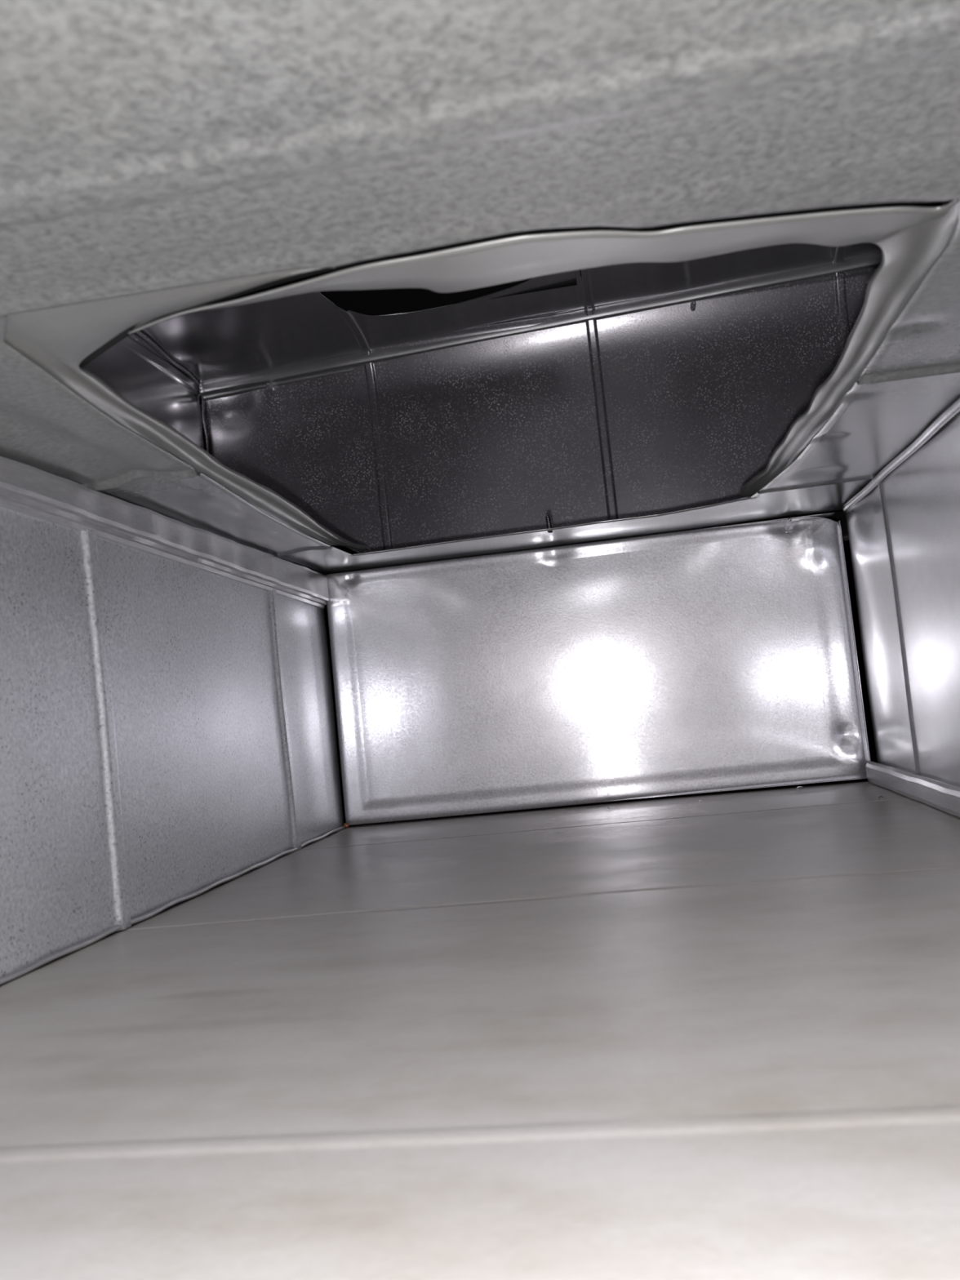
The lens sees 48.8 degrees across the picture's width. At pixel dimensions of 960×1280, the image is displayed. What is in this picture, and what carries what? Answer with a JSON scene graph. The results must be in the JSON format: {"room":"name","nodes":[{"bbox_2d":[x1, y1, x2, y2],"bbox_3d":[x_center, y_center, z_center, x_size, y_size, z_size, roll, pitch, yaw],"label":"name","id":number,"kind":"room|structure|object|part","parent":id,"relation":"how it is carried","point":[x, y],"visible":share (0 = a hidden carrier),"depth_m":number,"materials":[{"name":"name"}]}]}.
{"room":"building cavity","nodes":[
{"label":"building cavity","id":0,"kind":"room"},
{"bbox_2d":[0,484,343,977],"bbox_3d":[-0.268,0.020,0.261,0.009,0.253,1.634,-6,-4,8],"label":"wall","id":1,"kind":"structure","parent":0,"point":[167,727],"depth_m":0.64,"materials":[{"name":"grey metal"}]},
{"bbox_2d":[0,456,328,608],"bbox_3d":[-0.277,-0.087,0.256,0.011,0.032,1.612,-6,-4,8],"label":"trim","id":2,"kind":"structure","parent":1,"relation":"attached to","point":[24,489],"depth_m":0.67,"materials":[{"name":"grey metal"}]},
{"bbox_2d":[0,825,345,984],"bbox_3d":[-0.257,0.144,0.242,0.004,0.004,1.614,-6,-4,8],"label":"trim","id":3,"kind":"structure","parent":1,"relation":"attached to","point":[63,952],"depth_m":0.62,"materials":[{"name":"silver metal"}]},
{"bbox_2d":[0,781,959,1279],"bbox_3d":[-0.006,0.120,0.215,0.512,0.004,1.634,-6,-4,8],"label":"floor","id":4,"kind":"structure","parent":0,"point":[717,1037],"depth_m":0.32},
{"bbox_2d":[324,512,871,825],"bbox_3d":[0.105,0.032,1.028,0.504,0.250,0.046,-6,-4,8],"label":"end cap","id":5,"kind":"object","parent":4,"relation":"on","point":[725,658],"visible":1,"depth_m":1.01,"materials":[{"name":"silver metal"}]},
{"bbox_2d":[0,0,959,574],"bbox_3d":[-0.032,-0.134,0.232,0.512,0.010,1.634,-6,-4,8],"label":"ceiling","id":6,"kind":"structure","parent":0,"point":[146,146],"depth_m":0.29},
{"bbox_2d":[4,199,958,551],"bbox_3d":[0.023,-0.119,0.668,0.396,0.015,0.663,-6,-4,8],"label":"opening collar","id":7,"kind":"object","parent":6,"relation":"attached to","point":[911,236],"visible":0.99,"depth_m":0.39,"materials":[{"name":"grey metal"}]},
{"bbox_2d":[81,200,952,554],"bbox_3d":[-0.004,-0.528,0.860,0.975,0.835,1.106,-6,-4,8],"label":"ceiling opening","id":8,"kind":"object","parent":6,"relation":"attached to","point":[393,418],"visible":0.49,"depth_m":1.38,"materials":[{"name":"grey metal"}]},
{"bbox_3d":[-0.455,-0.231,0.913,0.007,0.345,1.100,-6,-4,8],"label":"panel","id":9,"kind":"part","parent":8,"relation":"part of","materials":[{"name":"grey metal"}]},
{"bbox_2d":[265,382,274,391],"bbox_3d":[-0.285,-0.343,1.432,0.007,0.008,0.022,-6,-4,8],"label":"screw","id":10,"kind":"object","parent":8,"relation":"attached to","point":[268,385],"visible":1,"depth_m":1.43,"materials":[{"name":"metal"}]},
{"bbox_3d":[-0.317,-0.088,0.737,0.290,0.001,0.750,-6,-4,8],"label":"panel","id":11,"kind":"part","parent":8,"relation":"part of","materials":[{"name":"grey metal"}]},
{"bbox_3d":[0.105,-0.254,1.375,0.970,0.335,0.029,-6,-4,8],"label":"panel","id":12,"kind":"part","parent":8,"relation":"part of","materials":[{"name":"grey metal"}]},
{"bbox_3d":[0.005,-0.453,0.850,0.971,0.060,1.096,-6,-4,8],"label":"panel","id":13,"kind":"part","parent":8,"relation":"part of","materials":[{"name":"grey metal"}]},
{"bbox_2d":[689,300,696,311],"bbox_3d":[0.272,-0.426,1.350,0.007,0.008,0.022,-6,-4,8],"label":"screw","id":14,"kind":"object","parent":8,"relation":"attached to","point":[693,304],"visible":1,"depth_m":1.35,"materials":[{"name":"metal"}]},
{"bbox_3d":[0.099,-0.100,1.216,0.970,0.001,0.320,-6,-4,8],"label":"panel","id":15,"kind":"part","parent":8,"relation":"part of","materials":[{"name":"grey metal"}]},
{"bbox_2d":[545,513,552,533],"bbox_3d":[0.062,-0.105,0.948,0.005,0.018,0.005,-6,-4,8],"label":"screw","id":16,"kind":"object","parent":6,"relation":"on","point":[548,520],"visible":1,"depth_m":0.95,"materials":[{"name":"metal"}]},
{"bbox_2d":[844,411,959,787],"bbox_3d":[0.230,-0.036,0.186,0.011,0.253,1.634,-6,-4,8],"label":"wall","id":17,"kind":"structure","parent":0,"point":[904,535],"depth_m":0.78,"materials":[{"name":"silver metal"}]},
{"bbox_2d":[842,398,959,512],"bbox_3d":[0.215,-0.159,0.185,0.012,0.007,1.615,-6,-4,8],"label":"trim","id":18,"kind":"structure","parent":17,"relation":"attached to","point":[953,409],"depth_m":0.73,"materials":[{"name":"metal"}]},
{"bbox_2d":[865,760,959,817],"bbox_3d":[0.236,0.080,0.171,0.013,0.019,1.616,-6,-4,8],"label":"trim","id":19,"kind":"structure","parent":17,"relation":"attached to","point":[944,797],"depth_m":0.79,"materials":[{"name":"silver metal"}]}
]}

